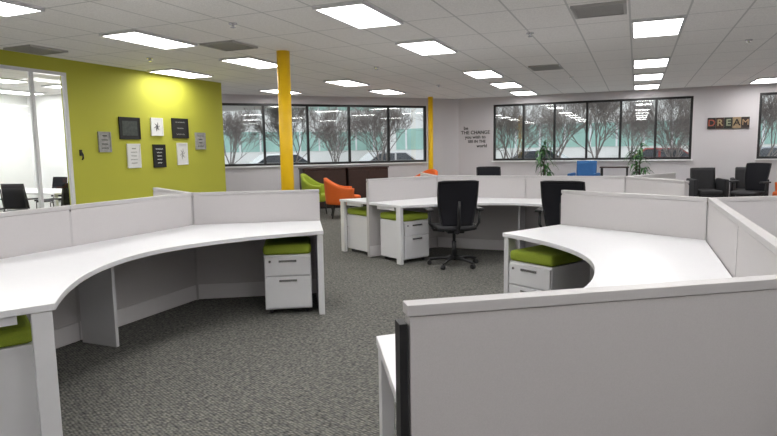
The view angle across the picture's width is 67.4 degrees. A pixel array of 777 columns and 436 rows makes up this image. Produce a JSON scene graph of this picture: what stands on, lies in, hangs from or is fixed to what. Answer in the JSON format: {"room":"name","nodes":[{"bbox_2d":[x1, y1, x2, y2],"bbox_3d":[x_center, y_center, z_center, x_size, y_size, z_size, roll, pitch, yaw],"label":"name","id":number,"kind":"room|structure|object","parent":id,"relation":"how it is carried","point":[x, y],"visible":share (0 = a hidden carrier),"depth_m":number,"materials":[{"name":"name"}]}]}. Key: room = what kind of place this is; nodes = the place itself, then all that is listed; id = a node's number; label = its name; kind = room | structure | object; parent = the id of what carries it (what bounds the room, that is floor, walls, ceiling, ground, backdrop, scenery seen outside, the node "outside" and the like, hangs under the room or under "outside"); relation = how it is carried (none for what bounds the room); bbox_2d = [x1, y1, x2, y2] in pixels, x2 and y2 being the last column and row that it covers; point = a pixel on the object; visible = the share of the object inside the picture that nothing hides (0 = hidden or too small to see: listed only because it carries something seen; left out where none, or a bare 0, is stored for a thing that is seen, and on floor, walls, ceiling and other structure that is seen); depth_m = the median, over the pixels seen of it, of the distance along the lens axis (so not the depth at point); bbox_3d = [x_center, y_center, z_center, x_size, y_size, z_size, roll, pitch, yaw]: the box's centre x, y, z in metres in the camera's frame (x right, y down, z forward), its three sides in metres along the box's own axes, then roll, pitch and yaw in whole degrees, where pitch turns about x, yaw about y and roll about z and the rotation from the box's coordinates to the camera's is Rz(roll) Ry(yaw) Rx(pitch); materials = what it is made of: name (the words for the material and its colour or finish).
{"room":"open-plan office","nodes":[
{"label":"open-plan office","id":0,"kind":"room"},
{"bbox_2d":[0,94,35,211],"bbox_3d":[-10.611,-0.759,8.150,0.120,2.750,12.020,2,7,23],"label":"wall","id":1,"kind":"structure","parent":0,"point":[16,165],"depth_m":13.15,"materials":[{"name":"white paint"}]},
{"bbox_2d":[27,94,67,207],"bbox_3d":[-5.809,-1.347,12.543,5.280,2.750,0.120,2,7,23],"label":"wall","id":2,"kind":"structure","parent":0,"point":[49,110],"depth_m":13.22,"materials":[{"name":"white paint"}]},
{"bbox_2d":[0,49,225,204],"bbox_3d":[-5.637,-0.593,6.055,0.120,2.750,12.020,2,7,23],"label":"wall","id":3,"kind":"structure","parent":0,"point":[98,94],"depth_m":9.39,"materials":[{"name":"green paint"}]},
{"bbox_2d":[0,64,75,207],"bbox_3d":[-5.248,-0.599,6.873,0.050,2.560,3.420,2,7,23],"label":"window","id":4,"kind":"structure","parent":3,"relation":"in","point":[30,71],"depth_m":7.99,"materials":[{"name":"white metal"}]},
{"bbox_2d":[97,131,111,151],"bbox_3d":[-4.335,-1.162,8.909,0.022,0.310,0.230,2,7,23],"label":"wall picture","id":5,"kind":"object","parent":3,"relation":"attached to","point":[104,138],"visible":1,"depth_m":8.90,"materials":[{"name":"grey paper"}]},
{"bbox_2d":[99,133,110,150],"bbox_3d":[-4.338,-1.163,8.910,0.012,0.274,0.194,2,7,23],"label":"print","id":6,"kind":"object","parent":5,"relation":"attached to","point":[104,138],"depth_m":8.91,"materials":[{"name":"grey paper"}]},
{"bbox_2d":[118,117,140,138],"bbox_3d":[-4.144,-1.437,9.340,0.022,0.350,0.420,2,7,23],"label":"wall picture","id":7,"kind":"object","parent":3,"relation":"attached to","point":[129,127],"visible":1,"depth_m":9.33},
{"bbox_2d":[122,121,137,135],"bbox_3d":[-4.141,-1.437,9.339,0.003,0.231,0.302,2,7,23],"label":"artwork","id":8,"kind":"object","parent":7,"relation":"attached to","point":[129,128],"depth_m":9.34},
{"bbox_2d":[126,144,141,167],"bbox_3d":[-4.117,-1.006,9.437,0.022,0.390,0.270,2,7,23],"label":"wall picture","id":9,"kind":"object","parent":3,"relation":"attached to","point":[133,150],"visible":1,"depth_m":9.43,"materials":[{"name":"white paper"}]},
{"bbox_2d":[150,118,163,135],"bbox_3d":[-3.919,-1.542,9.866,0.022,0.300,0.270,2,7,23],"label":"wall picture","id":10,"kind":"object","parent":3,"relation":"attached to","point":[156,124],"visible":1,"depth_m":9.86,"materials":[{"name":"white paper"}]},
{"bbox_2d":[152,144,166,167],"bbox_3d":[-3.903,-1.058,9.941,0.022,0.390,0.280,2,7,23],"label":"wall picture","id":11,"kind":"object","parent":3,"relation":"attached to","point":[159,150],"visible":1,"depth_m":9.93,"materials":[{"name":"black paper"}]},
{"bbox_2d":[171,118,188,137],"bbox_3d":[-3.705,-1.595,10.370,0.022,0.350,0.400,2,7,23],"label":"wall picture","id":12,"kind":"object","parent":3,"relation":"attached to","point":[180,129],"visible":1,"depth_m":10.35,"materials":[{"name":"black paper"}]},
{"bbox_2d":[176,143,188,164],"bbox_3d":[-3.690,-1.150,10.440,0.022,0.390,0.260,2,7,23],"label":"wall picture","id":13,"kind":"object","parent":3,"relation":"attached to","point":[182,148],"visible":1,"depth_m":10.43,"materials":[{"name":"white paper"}]},
{"bbox_2d":[178,144,186,163],"bbox_3d":[-3.693,-1.150,10.442,0.012,0.354,0.224,2,7,23],"label":"print","id":14,"kind":"object","parent":13,"relation":"attached to","point":[182,148],"depth_m":10.43,"materials":[{"name":"white paper"}]},
{"bbox_2d":[56,206,503,435],"bbox_3d":[-1.548,0.570,7.838,18.500,0.100,18.800,2,7,23],"label":"floor","id":15,"kind":"structure","parent":0,"point":[234,366],"depth_m":3.97,"materials":[{"name":"carpet"}]},
{"bbox_2d":[0,184,37,211],"bbox_3d":[-6.219,-0.125,9.938,0.528,0.943,0.520,0,7,8],"label":"chair","id":16,"kind":"object","parent":15,"relation":"on","point":[13,196],"visible":0.57,"depth_m":9.71,"materials":[{"name":"black fabric"}]},
{"bbox_2d":[0,315,40,435],"bbox_3d":[-1.976,0.810,2.785,0.520,0.607,0.410,-6,8,-37],"label":"drawer pedestal","id":17,"kind":"object","parent":15,"relation":"on","point":[19,413],"visible":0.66,"depth_m":2.72,"materials":[{"name":"white metal"}]},
{"bbox_2d":[0,315,31,347],"bbox_3d":[-1.986,0.551,2.750,0.505,0.085,0.410,-6,8,-37],"label":"cushion","id":18,"kind":"object","parent":17,"relation":"on","point":[19,335],"depth_m":2.71,"materials":[{"name":"green fabric"}]},
{"bbox_2d":[0,188,61,209],"bbox_3d":[-6.883,-0.165,11.221,2.700,0.742,1.000,2,7,23],"label":"meeting table","id":19,"kind":"object","parent":15,"relation":"on","point":[55,192],"visible":0.26,"depth_m":10.48,"materials":[{"name":"white laminate"}]},
{"bbox_2d":[34,177,66,208],"bbox_3d":[-7.072,-0.388,12.301,0.528,0.943,0.520,2,7,23],"label":"chair","id":20,"kind":"object","parent":15,"relation":"on","point":[57,182],"visible":0.43,"depth_m":12.47,"materials":[{"name":"black plastic"}]},
{"bbox_2d":[51,183,69,205],"bbox_3d":[-5.428,-0.144,9.991,0.520,0.943,0.528,4,8,38],"label":"chair","id":21,"kind":"object","parent":15,"relation":"on","point":[65,198],"visible":0.17,"depth_m":9.70,"materials":[{"name":"fabric"}]},
{"bbox_2d":[0,193,196,348],"bbox_3d":[-2.358,0.420,4.358,0.050,1.030,2.560,2,7,23],"label":"wall","id":22,"kind":"structure","parent":15,"relation":"on","point":[147,286],"depth_m":4.74,"materials":[{"name":"grey fabric"}]},
{"bbox_2d":[0,220,324,435],"bbox_3d":[-1.677,0.590,4.106,1.399,0.730,3.776,2,7,23],"label":"desk","id":23,"kind":"object","parent":15,"relation":"on","point":[34,284],"visible":1,"depth_m":3.92,"materials":[{"name":"white laminate"}]},
{"bbox_2d":[0,220,322,317],"bbox_3d":[-1.683,0.243,4.066,1.399,0.032,3.776,2,7,23],"label":"countertop","id":24,"kind":"structure","parent":23,"relation":"on","point":[37,282],"depth_m":3.89,"materials":[{"name":"white laminate"}]},
{"bbox_2d":[153,187,190,195],"bbox_3d":[-2.214,0.223,6.023,0.050,1.030,1.161,-6,8,-37],"label":"wall","id":25,"kind":"structure","parent":15,"relation":"on","point":[157,191],"depth_m":6.08,"materials":[{"name":"paint"}]},
{"bbox_2d":[193,189,319,299],"bbox_3d":[-1.250,0.253,5.638,1.179,1.030,0.051,-2,7,-9],"label":"wall","id":26,"kind":"structure","parent":15,"relation":"on","point":[236,269],"depth_m":5.59,"materials":[{"name":"grey fabric"}]},
{"bbox_2d":[276,50,293,189],"bbox_3d":[-1.398,-0.881,8.000,0.276,2.740,0.276,2,7,23],"label":"column","id":27,"kind":"structure","parent":15,"relation":"on","point":[283,56],"depth_m":7.88,"materials":[{"name":"yellow paint"}]},
{"bbox_2d":[263,236,311,312],"bbox_3d":[-0.900,0.505,5.256,0.410,0.607,0.520,-2,7,-9],"label":"drawer pedestal","id":28,"kind":"object","parent":15,"relation":"on","point":[287,260],"visible":0.99,"depth_m":5.01,"materials":[{"name":"white metal"}]},
{"bbox_2d":[263,236,310,254],"bbox_3d":[-0.905,0.245,5.232,0.410,0.085,0.505,-2,7,-9],"label":"cushion","id":29,"kind":"object","parent":28,"relation":"on","point":[301,245],"depth_m":5.01,"materials":[{"name":"green fabric"}]},
{"bbox_2d":[301,173,331,213],"bbox_3d":[-1.639,-0.562,13.246,0.678,0.904,0.780,0,7,8],"label":"armchair","id":30,"kind":"object","parent":15,"relation":"on","point":[307,183],"visible":0.37,"depth_m":13.01,"materials":[{"name":"green fabric"}]},
{"bbox_2d":[298,167,346,208],"bbox_3d":[-1.614,-0.745,14.381,1.100,0.998,0.492,-4,7,-22],"label":"credenza","id":31,"kind":"object","parent":15,"relation":"on","point":[337,175],"visible":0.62,"depth_m":14.19,"materials":[{"name":"brown wood"}]},
{"bbox_2d":[323,178,360,218],"bbox_3d":[-0.975,-0.439,12.361,0.780,0.845,0.897,-2,7,-7],"label":"armchair","id":32,"kind":"object","parent":15,"relation":"on","point":[334,192],"visible":0.84,"depth_m":11.99,"materials":[{"name":"orange fabric"}]},
{"bbox_2d":[340,198,366,251],"bbox_3d":[0.099,0.038,8.592,1.213,0.730,2.048,2,7,23],"label":"desk","id":33,"kind":"object","parent":15,"relation":"on","point":[359,202],"visible":0.37,"depth_m":8.10,"materials":[{"name":"white laminate"}]},
{"bbox_2d":[347,206,367,253],"bbox_3d":[-0.270,0.163,8.098,0.410,0.607,0.520,-6,8,-37],"label":"drawer pedestal","id":34,"kind":"object","parent":15,"relation":"on","point":[357,216],"visible":0.35,"depth_m":7.98,"materials":[{"name":"white metal"}]},
{"bbox_2d":[347,206,366,215],"bbox_3d":[-0.270,-0.096,8.062,0.410,0.085,0.505,-6,8,-37],"label":"cushion","id":35,"kind":"object","parent":34,"relation":"on","point":[355,211],"depth_m":7.99,"materials":[{"name":"green fabric"}]},
{"bbox_2d":[346,166,388,206],"bbox_3d":[-0.577,-0.810,14.798,1.100,0.998,0.492,-4,7,-22],"label":"credenza","id":36,"kind":"object","parent":15,"relation":"on","point":[356,176],"visible":0.56,"depth_m":14.52,"materials":[{"name":"brown wood"}]},
{"bbox_2d":[366,176,436,256],"bbox_3d":[0.202,-0.041,7.960,1.181,1.030,0.050,-6,8,-37],"label":"wall","id":37,"kind":"structure","parent":15,"relation":"on","point":[398,188],"depth_m":7.78,"materials":[{"name":"grey fabric"}]},
{"bbox_2d":[380,210,428,262],"bbox_3d":[0.205,0.230,7.465,0.410,0.607,0.520,-6,8,-37],"label":"drawer pedestal","id":38,"kind":"object","parent":15,"relation":"on","point":[415,224],"visible":0.92,"depth_m":7.31,"materials":[{"name":"white metal"}]},
{"bbox_2d":[380,210,427,221],"bbox_3d":[0.197,-0.030,7.441,0.410,0.085,0.505,-6,8,-37],"label":"cushion","id":39,"kind":"object","parent":38,"relation":"on","point":[390,216],"depth_m":7.31,"materials":[{"name":"green fabric"}]},
{"bbox_2d":[428,97,432,168],"bbox_3d":[1.100,-1.757,15.174,0.230,2.740,0.230,2,7,23],"label":"column","id":40,"kind":"structure","parent":15,"relation":"on","point":[430,99],"depth_m":15.07,"materials":[{"name":"yellow paint"}]},
{"bbox_2d":[424,180,483,269],"bbox_3d":[0.787,0.055,7.001,0.680,1.044,0.654,-1,7,-5],"label":"chair","id":41,"kind":"object","parent":15,"relation":"on","point":[456,199],"visible":1,"depth_m":6.76,"materials":[{"name":"fabric"}]},
{"bbox_2d":[369,197,541,264],"bbox_3d":[1.558,0.179,7.191,3.646,0.730,1.399,2,7,23],"label":"desk","id":42,"kind":"object","parent":15,"relation":"on","point":[394,205],"visible":0.44,"depth_m":7.27,"materials":[{"name":"white laminate"}]},
{"bbox_2d":[369,197,541,207],"bbox_3d":[1.553,-0.168,7.150,3.646,0.032,1.399,2,7,23],"label":"countertop","id":43,"kind":"structure","parent":42,"relation":"on","point":[431,201],"depth_m":7.34,"materials":[{"name":"white laminate"}]},
{"bbox_2d":[476,166,500,175],"bbox_3d":[1.976,-0.471,11.350,0.680,1.044,0.654,-1,7,3],"label":"chair","id":44,"kind":"object","parent":15,"relation":"on","point":[485,170],"visible":0.12,"depth_m":11.57,"materials":[{"name":"black plastic"}]},
{"bbox_2d":[437,175,624,249],"bbox_3d":[1.840,-0.052,7.840,2.460,1.030,0.050,2,7,23],"label":"wall","id":45,"kind":"structure","parent":15,"relation":"on","point":[495,220],"depth_m":7.92,"materials":[{"name":"grey fabric"}]},
{"bbox_2d":[535,140,558,175],"bbox_3d":[3.868,-1.139,14.463,0.648,1.590,0.730,-6,8,-36],"label":"potted plant","id":46,"kind":"object","parent":15,"relation":"on","point":[546,168],"visible":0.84,"depth_m":14.38,"materials":[{"name":"green plant"}]},
{"bbox_2d":[509,245,589,292],"bbox_3d":[1.269,0.547,4.605,0.520,0.607,0.410,-6,8,-37],"label":"drawer pedestal","id":47,"kind":"object","parent":15,"relation":"on","point":[540,267],"visible":0.5,"depth_m":4.43,"materials":[{"name":"white metal"}]},
{"bbox_2d":[510,245,582,266],"bbox_3d":[1.270,0.287,4.579,0.505,0.085,0.410,-6,8,-37],"label":"cushion","id":48,"kind":"object","parent":47,"relation":"on","point":[540,255],"depth_m":4.43,"materials":[{"name":"green fabric"}]},
{"bbox_2d":[376,224,731,435],"bbox_3d":[1.065,0.651,3.213,1.433,0.730,3.929,2,7,23],"label":"desk","id":49,"kind":"object","parent":15,"relation":"on","point":[616,258],"visible":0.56,"depth_m":3.51,"materials":[{"name":"white laminate"}]},
{"bbox_2d":[535,180,585,226],"bbox_3d":[2.015,0.083,6.592,0.680,1.044,0.654,3,8,29],"label":"chair","id":50,"kind":"object","parent":15,"relation":"on","point":[551,193],"visible":0.36,"depth_m":6.39,"materials":[{"name":"fabric"}]},
{"bbox_2d":[567,161,599,175],"bbox_3d":[4.703,-0.837,14.022,0.655,1.067,0.750,3,8,28],"label":"lounge chair","id":51,"kind":"object","parent":15,"relation":"on","point":[584,168],"visible":0.23,"depth_m":14.19,"materials":[{"name":"blue fabric"}]},
{"bbox_2d":[395,274,776,435],"bbox_3d":[0.629,0.695,1.598,1.228,1.030,0.050,-2,7,-12],"label":"wall","id":52,"kind":"structure","parent":15,"relation":"on","point":[692,357],"depth_m":1.52,"materials":[{"name":"grey fabric"}]},
{"bbox_2d":[561,190,708,281],"bbox_3d":[1.902,0.317,4.665,0.050,1.030,1.220,-6,8,-37],"label":"wall","id":53,"kind":"structure","parent":15,"relation":"on","point":[665,215],"depth_m":4.54,"materials":[{"name":"grey fabric"}]},
{"bbox_2d":[623,143,653,175],"bbox_3d":[5.886,-1.016,13.652,0.724,1.471,0.732,-5,8,-33],"label":"potted plant","id":54,"kind":"object","parent":15,"relation":"on","point":[637,171],"visible":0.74,"depth_m":13.59,"materials":[{"name":"green plant"}]},
{"bbox_2d":[625,176,688,195],"bbox_3d":[3.066,0.055,6.753,0.050,1.030,1.181,-2,7,-7],"label":"wall","id":55,"kind":"structure","parent":15,"relation":"on","point":[637,185],"depth_m":6.63,"materials":[{"name":"grey fabric"}]},
{"bbox_2d":[686,168,728,196],"bbox_3d":[6.857,-0.624,12.585,0.675,0.909,0.749,1,7,13],"label":"lounge chair","id":56,"kind":"object","parent":15,"relation":"on","point":[702,183],"visible":0.66,"depth_m":12.63,"materials":[{"name":"black fabric"}]},
{"bbox_2d":[706,198,776,277],"bbox_3d":[1.768,0.519,2.949,0.050,1.030,2.630,2,7,23],"label":"wall","id":57,"kind":"structure","parent":15,"relation":"on","point":[756,248],"depth_m":2.88,"materials":[{"name":"grey fabric"}]},
{"bbox_2d":[712,196,776,237],"bbox_3d":[2.883,0.351,4.242,1.161,1.030,0.050,-2,7,-7],"label":"wall","id":58,"kind":"structure","parent":15,"relation":"on","point":[761,210],"depth_m":4.14,"materials":[{"name":"grey fabric"}]},
{"bbox_2d":[729,167,768,196],"bbox_3d":[7.739,-0.632,12.537,0.675,0.909,0.749,3,8,28],"label":"lounge chair","id":59,"kind":"object","parent":15,"relation":"on","point":[739,171],"visible":0.29,"depth_m":12.76,"materials":[{"name":"black fabric"}]},
{"bbox_2d":[728,163,771,196],"bbox_3d":[6.931,-0.532,11.203,0.654,1.044,0.680,-4,7,-27],"label":"chair","id":60,"kind":"object","parent":15,"relation":"on","point":[756,175],"visible":0.81,"depth_m":11.27,"materials":[{"name":"fabric"}]},
{"bbox_2d":[222,94,458,191],"bbox_3d":[-2.314,-1.620,14.418,9.068,2.750,0.202,-4,7,-22],"label":"wall","id":61,"kind":"structure","parent":0,"point":[445,111],"depth_m":15.10,"materials":[{"name":"grey paint"}]},
{"bbox_2d":[222,103,425,166],"bbox_3d":[-2.499,-2.036,14.253,7.546,1.480,0.070,-4,7,-22],"label":"window","id":62,"kind":"structure","parent":61,"relation":"in","point":[349,161],"depth_m":14.75,"materials":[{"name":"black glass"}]},
{"bbox_2d":[225,162,427,167],"bbox_3d":[-2.457,-1.278,14.266,7.606,0.030,0.080,-4,7,-22],"label":"trim","id":63,"kind":"structure","parent":61,"relation":"attached to","point":[396,162],"depth_m":14.57,"materials":[{"name":"white paint"}]},
{"bbox_2d":[0,0,776,111],"bbox_3d":[-1.592,-2.260,7.508,18.500,0.100,18.800,2,7,23],"label":"ceiling","id":64,"kind":"structure","parent":0,"point":[711,48],"depth_m":7.44,"materials":[{"name":"tile"}]},
{"bbox_2d":[0,0,44,16],"bbox_3d":[-3.608,-1.872,5.023,0.526,0.030,1.001,2,7,23],"label":"recessed light","id":65,"kind":"object","parent":64,"relation":"in","point":[8,8],"visible":1,"depth_m":5.33,"materials":[{"name":"white"}]},
{"bbox_2d":[0,2,36,14],"bbox_3d":[-3.608,-1.876,5.022,0.482,0.014,0.957,2,7,23],"label":"diffuser","id":66,"kind":"object","parent":65,"relation":"attached to","point":[6,8],"depth_m":5.30,"materials":[{"name":"white"}]},
{"bbox_2d":[0,89,46,94],"bbox_3d":[-7.860,-2.656,12.313,0.526,0.030,1.001,2,7,23],"label":"recessed light","id":67,"kind":"object","parent":64,"relation":"in","point":[8,91],"visible":0.77,"depth_m":12.32,"materials":[{"name":"white"}]},
{"bbox_2d":[0,90,36,94],"bbox_3d":[-7.860,-2.660,12.313,0.482,0.014,0.957,2,7,23],"label":"diffuser","id":68,"kind":"object","parent":67,"relation":"attached to","point":[19,92],"depth_m":12.30,"materials":[{"name":"white"}]},
{"bbox_2d":[3,44,67,54],"bbox_3d":[-4.499,-2.144,7.446,0.500,0.024,0.520,2,7,23],"label":"ceiling vent","id":69,"kind":"object","parent":64,"relation":"in","point":[31,49],"visible":1,"depth_m":7.40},
{"bbox_2d":[99,29,197,49],"bbox_3d":[-2.810,-2.104,6.897,0.526,0.030,1.001,2,7,23],"label":"recessed light","id":70,"kind":"object","parent":64,"relation":"in","point":[135,36],"visible":1,"depth_m":6.83,"materials":[{"name":"white"}]},
{"bbox_2d":[108,32,191,47],"bbox_3d":[-2.810,-2.108,6.896,0.482,0.014,0.957,2,7,23],"label":"diffuser","id":71,"kind":"object","parent":70,"relation":"attached to","point":[142,38],"depth_m":6.85,"materials":[{"name":"white"}]},
{"bbox_2d":[147,68,213,78],"bbox_3d":[-3.487,-2.434,9.824,0.526,0.030,1.001,2,7,23],"label":"recessed light","id":72,"kind":"object","parent":64,"relation":"in","point":[167,71],"visible":1,"depth_m":9.78,"materials":[{"name":"white"}]},
{"bbox_2d":[156,70,204,77],"bbox_3d":[-3.487,-2.438,9.823,0.482,0.014,0.957,2,7,23],"label":"diffuser","id":73,"kind":"object","parent":72,"relation":"attached to","point":[178,73],"depth_m":9.80,"materials":[{"name":"white"}]},
{"bbox_2d":[199,40,257,51],"bbox_3d":[-2.012,-2.174,7.369,0.500,0.024,0.520,2,7,23],"label":"ceiling vent","id":74,"kind":"object","parent":64,"relation":"in","point":[228,45],"visible":1,"depth_m":7.32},
{"bbox_2d":[219,56,276,68],"bbox_3d":[-2.013,-2.335,8.771,0.526,0.030,1.001,2,7,23],"label":"recessed light","id":75,"kind":"object","parent":64,"relation":"in","point":[249,61],"visible":0.83,"depth_m":8.67,"materials":[{"name":"white"}]},
{"bbox_2d":[323,79,369,86],"bbox_3d":[-0.817,-2.682,11.583,0.526,0.030,1.001,2,7,23],"label":"recessed light","id":76,"kind":"object","parent":64,"relation":"in","point":[342,82],"visible":1,"depth_m":11.49,"materials":[{"name":"white"}]},
{"bbox_2d":[312,0,403,28],"bbox_3d":[-0.277,-2.019,5.830,0.526,0.030,1.001,2,7,23],"label":"recessed light","id":77,"kind":"object","parent":64,"relation":"in","point":[361,14],"visible":1,"depth_m":5.75,"materials":[{"name":"white"}]},
{"bbox_2d":[395,38,457,55],"bbox_3d":[0.520,-2.250,7.704,0.526,0.030,1.001,2,7,23],"label":"recessed light","id":78,"kind":"object","parent":64,"relation":"in","point":[423,47],"visible":1,"depth_m":7.65,"materials":[{"name":"white"}]},
{"bbox_2d":[399,41,452,54],"bbox_3d":[0.520,-2.254,7.704,0.482,0.014,0.957,2,7,23],"label":"diffuser","id":79,"kind":"object","parent":78,"relation":"attached to","point":[418,47],"depth_m":7.66,"materials":[{"name":"white"}]},
{"bbox_2d":[462,69,503,78],"bbox_3d":[1.716,-2.597,10.515,0.526,0.030,1.001,2,7,23],"label":"recessed light","id":80,"kind":"object","parent":64,"relation":"in","point":[484,73],"visible":1,"depth_m":10.43,"materials":[{"name":"white"}]},
{"bbox_2d":[467,71,499,77],"bbox_3d":[1.716,-2.601,10.515,0.482,0.014,0.957,2,7,23],"label":"diffuser","id":81,"kind":"object","parent":80,"relation":"attached to","point":[475,74],"depth_m":10.54,"materials":[{"name":"white"}]},
{"bbox_2d":[570,0,626,18],"bbox_3d":[2.080,-2.050,5.753,0.500,0.024,0.520,2,7,23],"label":"ceiling vent","id":82,"kind":"object","parent":64,"relation":"in","point":[613,8],"visible":1,"depth_m":5.71,"materials":[{"name":"metal"}]},
{"bbox_2d":[634,72,663,80],"bbox_3d":[5.047,-2.743,11.323,0.526,0.030,1.001,2,7,23],"label":"recessed light","id":83,"kind":"object","parent":64,"relation":"in","point":[659,75],"visible":1,"depth_m":11.26,"materials":[{"name":"white"}]},
{"bbox_2d":[633,57,669,68],"bbox_3d":[4.250,-2.512,9.448,0.526,0.030,1.001,2,7,23],"label":"recessed light","id":84,"kind":"object","parent":64,"relation":"in","point":[657,61],"visible":1,"depth_m":9.38,"materials":[{"name":"white"}]},
{"bbox_2d":[635,59,667,67],"bbox_3d":[4.250,-2.516,9.448,0.482,0.014,0.957,2,7,23],"label":"diffuser","id":85,"kind":"object","parent":84,"relation":"attached to","point":[639,63],"depth_m":9.47,"materials":[{"name":"white"}]},
{"bbox_2d":[631,15,685,38],"bbox_3d":[3.053,-2.165,6.637,0.526,0.030,1.001,2,7,23],"label":"recessed light","id":86,"kind":"object","parent":64,"relation":"in","point":[672,25],"visible":1,"depth_m":6.55,"materials":[{"name":"white"}]},
{"bbox_2d":[634,19,682,36],"bbox_3d":[3.053,-2.169,6.636,0.482,0.014,0.957,2,7,23],"label":"diffuser","id":87,"kind":"object","parent":86,"relation":"attached to","point":[642,27],"depth_m":6.60,"materials":[{"name":"white"}]},
{"bbox_2d":[458,83,776,195],"bbox_3d":[6.246,-1.741,14.299,9.300,2.750,0.200,2,7,23],"label":"wall","id":88,"kind":"structure","parent":0,"point":[724,150],"depth_m":13.90,"materials":[{"name":"grey paint"}]},
{"bbox_2d":[492,159,692,161],"bbox_3d":[4.988,-1.450,14.739,4.800,0.030,0.080,2,7,23],"label":"trim","id":89,"kind":"structure","parent":88,"relation":"attached to","point":[655,159],"depth_m":14.55,"materials":[{"name":"white paint"}]},
{"bbox_2d":[493,96,693,160],"bbox_3d":[5.008,-2.209,14.725,4.740,1.480,0.070,2,7,23],"label":"window","id":90,"kind":"structure","parent":88,"relation":"in","point":[619,157],"depth_m":14.66,"materials":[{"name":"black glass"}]},
{"bbox_2d":[707,117,749,128],"bbox_3d":[7.829,-2.194,13.435,0.844,0.250,0.037,2,7,23],"label":"sign","id":91,"kind":"object","parent":88,"relation":"attached to","point":[724,122],"visible":1,"depth_m":13.42,"materials":[{"name":"wood"}]},
{"bbox_2d":[756,92,776,158],"bbox_3d":[9.231,-2.068,12.945,1.770,1.480,0.070,2,7,23],"label":"window","id":92,"kind":"structure","parent":88,"relation":"in","point":[769,93],"depth_m":13.24,"materials":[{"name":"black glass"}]},
{"label":"outside","id":93,"kind":"structure","parent":0,"visible":0},
{"bbox_3d":[12.925,-3.640,43.270,160.000,0.100,110.000,2,7,23],"label":"ground","id":94,"kind":"structure","parent":93,"visible":0},
{"bbox_2d":[223,110,268,163],"bbox_3d":[-5.549,-2.647,21.152,3.219,3.609,2.121,4,8,36],"label":"bare tree","id":95,"kind":"object","parent":94,"relation":"on","point":[229,123],"visible":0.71,"depth_m":21.11,"materials":[{"name":"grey plant"}]},
{"bbox_2d":[247,153,310,163],"bbox_3d":[-5.175,-2.449,28.712,4.442,1.446,1.780,-4,7,-22],"label":"parked car","id":96,"kind":"object","parent":94,"relation":"on","point":[271,158],"visible":0.07,"depth_m":27.70,"materials":[{"name":"paint"}]},
{"bbox_2d":[243,107,347,162],"bbox_3d":[-2.995,-2.515,18.712,3.419,3.833,2.252,-5,8,-31],"label":"bare tree","id":97,"kind":"object","parent":94,"relation":"on","point":[274,114],"visible":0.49,"depth_m":18.55,"materials":[{"name":"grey plant"}]},
{"bbox_2d":[222,107,386,163],"bbox_3d":[-20.233,-7.061,45.473,40.000,7.200,10.095,-4,7,-22],"label":"office building","id":98,"kind":"structure","parent":94,"relation":"on","point":[358,148],"depth_m":45.77,"materials":[{"name":"concrete"}]},
{"bbox_2d":[293,107,365,161],"bbox_3d":[-2.482,-3.138,23.198,3.563,4.014,3.571,3,8,33],"label":"bare tree","id":99,"kind":"object","parent":94,"relation":"on","point":[334,136],"visible":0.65,"depth_m":22.75,"materials":[{"name":"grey plant"}]},
{"bbox_2d":[342,107,415,160],"bbox_3d":[-0.266,-2.999,20.163,2.681,4.373,3.663,-1,7,-4],"label":"bare tree","id":100,"kind":"object","parent":94,"relation":"on","point":[395,116],"visible":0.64,"depth_m":19.96,"materials":[{"name":"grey plant"}]},
{"bbox_2d":[358,151,416,160],"bbox_3d":[0.066,-2.777,30.817,4.442,1.446,1.780,-4,7,-22],"label":"parked car","id":101,"kind":"object","parent":94,"relation":"on","point":[403,155],"visible":0.09,"depth_m":30.03,"materials":[{"name":"paint"}]},
{"bbox_2d":[496,105,552,158],"bbox_3d":[3.979,-2.691,18.873,2.408,3.928,3.290,5,9,40],"label":"bare tree","id":102,"kind":"object","parent":94,"relation":"on","point":[512,121],"visible":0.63,"depth_m":18.61,"materials":[{"name":"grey plant"}]},
{"bbox_2d":[512,149,567,157],"bbox_3d":[7.946,-2.826,30.176,4.442,1.446,1.780,2,7,23],"label":"parked car","id":103,"kind":"object","parent":94,"relation":"on","point":[531,154],"visible":0.02,"depth_m":29.45,"materials":[{"name":"paint"}]},
{"bbox_2d":[516,101,630,157],"bbox_3d":[7.289,-3.494,22.438,4.078,4.594,4.087,-2,7,-11],"label":"bare tree","id":104,"kind":"object","parent":94,"relation":"on","point":[576,116],"visible":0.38,"depth_m":22.25,"materials":[{"name":"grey plant"}]},
{"bbox_2d":[390,95,776,159],"bbox_3d":[19.297,-7.053,40.086,38.000,7.200,10.095,2,7,23],"label":"office building","id":105,"kind":"structure","parent":94,"relation":"on","point":[411,142],"depth_m":38.09,"materials":[{"name":"concrete"}]},
{"bbox_2d":[531,101,651,157],"bbox_3d":[6.581,-2.966,18.945,3.904,4.376,2.572,1,7,13],"label":"bare tree","id":106,"kind":"object","parent":94,"relation":"on","point":[601,106],"visible":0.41,"depth_m":18.78,"materials":[{"name":"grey plant"}]},
{"bbox_2d":[608,102,660,156],"bbox_3d":[9.418,-2.974,22.258,2.077,3.536,3.154,1,7,14],"label":"bare tree","id":107,"kind":"object","parent":94,"relation":"on","point":[632,123],"visible":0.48,"depth_m":22.31,"materials":[{"name":"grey plant"}]},
{"bbox_2d":[627,99,690,156],"bbox_3d":[8.059,-2.324,16.031,3.318,3.730,3.311,-2,7,-12],"label":"bare tree","id":108,"kind":"object","parent":94,"relation":"on","point":[683,126],"visible":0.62,"depth_m":16.26,"materials":[{"name":"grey plant"}]},
{"bbox_2d":[634,148,687,156],"bbox_3d":[12.974,-2.658,28.058,4.442,1.446,1.780,2,7,23],"label":"parked car","id":109,"kind":"object","parent":94,"relation":"on","point":[647,152],"visible":0.05,"depth_m":27.19,"materials":[{"name":"paint"}]},
{"bbox_2d":[759,95,776,155],"bbox_3d":[11.250,-2.769,17.387,3.519,4.201,2.576,1,7,18],"label":"bare tree","id":110,"kind":"object","parent":94,"relation":"on","point":[770,120],"visible":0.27,"depth_m":17.13,"materials":[{"name":"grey plant"}]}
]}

